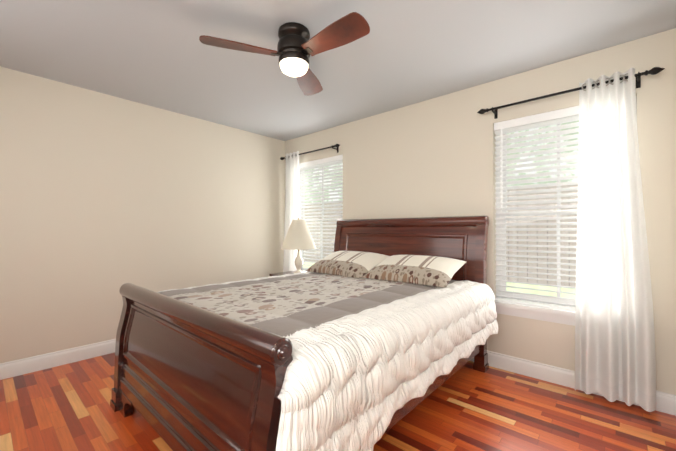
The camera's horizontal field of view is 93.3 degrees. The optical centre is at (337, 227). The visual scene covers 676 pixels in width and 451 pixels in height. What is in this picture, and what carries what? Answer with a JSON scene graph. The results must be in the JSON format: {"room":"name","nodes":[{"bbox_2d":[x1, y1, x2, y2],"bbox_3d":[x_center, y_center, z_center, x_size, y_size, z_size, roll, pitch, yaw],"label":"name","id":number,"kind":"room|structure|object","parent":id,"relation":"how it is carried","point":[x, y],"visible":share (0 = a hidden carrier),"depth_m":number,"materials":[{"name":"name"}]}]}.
{"room":"bedroom","nodes":[
{"label":"bedroom","id":0,"kind":"room"},
{"bbox_2d":[0,66,283,362],"bbox_3d":[-2.103,-0.033,3.188,0.140,2.440,3.810,0,-1,42],"label":"wall","id":1,"kind":"structure","parent":0,"point":[104,198],"depth_m":3.02,"materials":[{"name":"beige paint"}]},
{"bbox_2d":[0,339,115,379],"bbox_3d":[-2.038,1.125,3.136,0.016,0.124,3.850,0,-1,42],"label":"baseboard","id":2,"kind":"structure","parent":1,"relation":"attached to","point":[10,369],"depth_m":2.71,"materials":[{"name":"white wood"}]},
{"bbox_2d":[0,352,675,450],"bbox_3d":[-0.592,1.207,1.850,4.485,0.060,4.450,0,-1,42],"label":"floor","id":3,"kind":"structure","parent":0,"point":[465,407],"depth_m":1.96,"materials":[{"name":"brown wood"}]},
{"bbox_2d":[269,270,306,275],"bbox_3d":[-0.507,0.874,3.834,0.490,0.635,0.474,0,-1,42],"label":"nightstand","id":4,"kind":"object","parent":3,"relation":"on","point":[281,273],"visible":0.04,"depth_m":3.87,"materials":[{"name":"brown wood"}]},
{"bbox_2d":[281,218,316,272],"bbox_3d":[-0.475,0.216,3.874,0.430,0.680,0.430,0,-1,42],"label":"lamp","id":5,"kind":"object","parent":4,"relation":"on","point":[298,237],"visible":0.92,"depth_m":3.76,"materials":[{"name":"beige ceramic"}]},
{"bbox_2d":[110,216,497,450],"bbox_3d":[-0.062,0.545,2.367,1.840,1.298,2.349,0,-1,42],"label":"bed","id":6,"kind":"object","parent":3,"relation":"on","point":[367,334],"visible":1,"depth_m":1.60,"materials":[{"name":"white fabric"}]},
{"bbox_2d":[157,271,497,450],"bbox_3d":[-0.118,0.813,2.303,1.840,0.762,2.191,0,-1,42],"label":"comforter","id":7,"kind":"object","parent":6,"relation":"on","point":[365,351],"depth_m":1.44,"materials":[{"name":"white fabric"}]},
{"bbox_2d":[306,251,388,278],"bbox_3d":[0.084,0.354,3.185,0.742,0.153,0.488,0,19,45],"label":"pillow","id":8,"kind":"object","parent":6,"relation":"on","point":[348,264],"depth_m":3.03,"materials":[{"name":"fabric"}]},
{"bbox_2d":[362,255,466,286],"bbox_3d":[0.636,0.350,2.708,0.742,0.153,0.488,0,17,40],"label":"pillow","id":9,"kind":"object","parent":6,"relation":"on","point":[417,270],"depth_m":2.58,"materials":[{"name":"fabric"}]},
{"bbox_2d":[0,0,675,140],"bbox_3d":[-0.592,-1.292,1.868,4.485,0.060,4.450,0,-1,42],"label":"ceiling","id":10,"kind":"structure","parent":0,"point":[160,55],"depth_m":2.25,"materials":[{"name":"grey paint"}]},
{"bbox_2d":[199,12,369,95],"bbox_3d":[-0.207,-1.124,1.976,0.903,0.276,1.005,0,-1,42],"label":"ceiling fan","id":11,"kind":"object","parent":10,"relation":"hanging from","point":[296,47],"visible":1,"depth_m":1.96,"materials":[{"name":"brown wood"}]},
{"bbox_2d":[284,29,675,394],"bbox_3d":[0.733,-0.032,3.350,4.165,2.440,0.140,0,-1,42],"label":"wall","id":12,"kind":"structure","parent":0,"point":[434,157],"depth_m":2.74,"materials":[{"name":"beige paint"}]},
{"bbox_2d":[280,144,339,271],"bbox_3d":[-0.385,0.073,4.150,1.134,2.181,0.150,0,-1,42],"label":"curtain","id":13,"kind":"object","parent":12,"relation":"hanging from","point":[292,196],"visible":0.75,"depth_m":4.33,"materials":[{"name":"fabric"}]},
{"bbox_2d":[299,154,342,270],"bbox_3d":[-0.248,-0.076,4.192,0.990,1.620,0.175,0,-1,42],"label":"window","id":14,"kind":"structure","parent":12,"relation":"in","point":[323,162],"depth_m":4.17,"materials":[{"name":"white plastic"}]},
{"bbox_2d":[494,104,636,325],"bbox_3d":[1.696,-0.088,2.465,0.990,1.620,0.175,0,-1,42],"label":"window","id":15,"kind":"structure","parent":12,"relation":"in","point":[555,309],"depth_m":2.55,"materials":[{"name":"white plastic"}]},
{"bbox_2d":[477,67,664,411],"bbox_3d":[1.625,0.061,2.366,1.129,2.181,0.146,0,-1,42],"label":"curtain","id":16,"kind":"object","parent":12,"relation":"hanging from","point":[615,358],"visible":1,"depth_m":2.14,"materials":[{"name":"fabric"}]},
{"bbox_2d":[470,350,675,415],"bbox_3d":[0.681,1.126,3.284,3.885,0.124,0.016,0,-1,42],"label":"baseboard","id":17,"kind":"structure","parent":12,"relation":"attached to","point":[665,402],"depth_m":2.45,"materials":[{"name":"white wood"}]},
{"bbox_2d":[672,28,675,259],"bbox_3d":[0.905,-0.052,0.515,0.140,2.440,3.810,0,-1,42],"label":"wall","id":18,"kind":"structure","parent":0,"point":[673,30],"depth_m":2.02,"materials":[{"name":"beige paint"}]},
{"label":"outside","id":19,"kind":"structure","parent":0,"visible":0},
{"bbox_2d":[303,121,578,298],"bbox_3d":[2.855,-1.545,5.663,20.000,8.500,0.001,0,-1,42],"label":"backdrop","id":20,"kind":"structure","parent":19,"point":[539,259],"depth_m":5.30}
]}

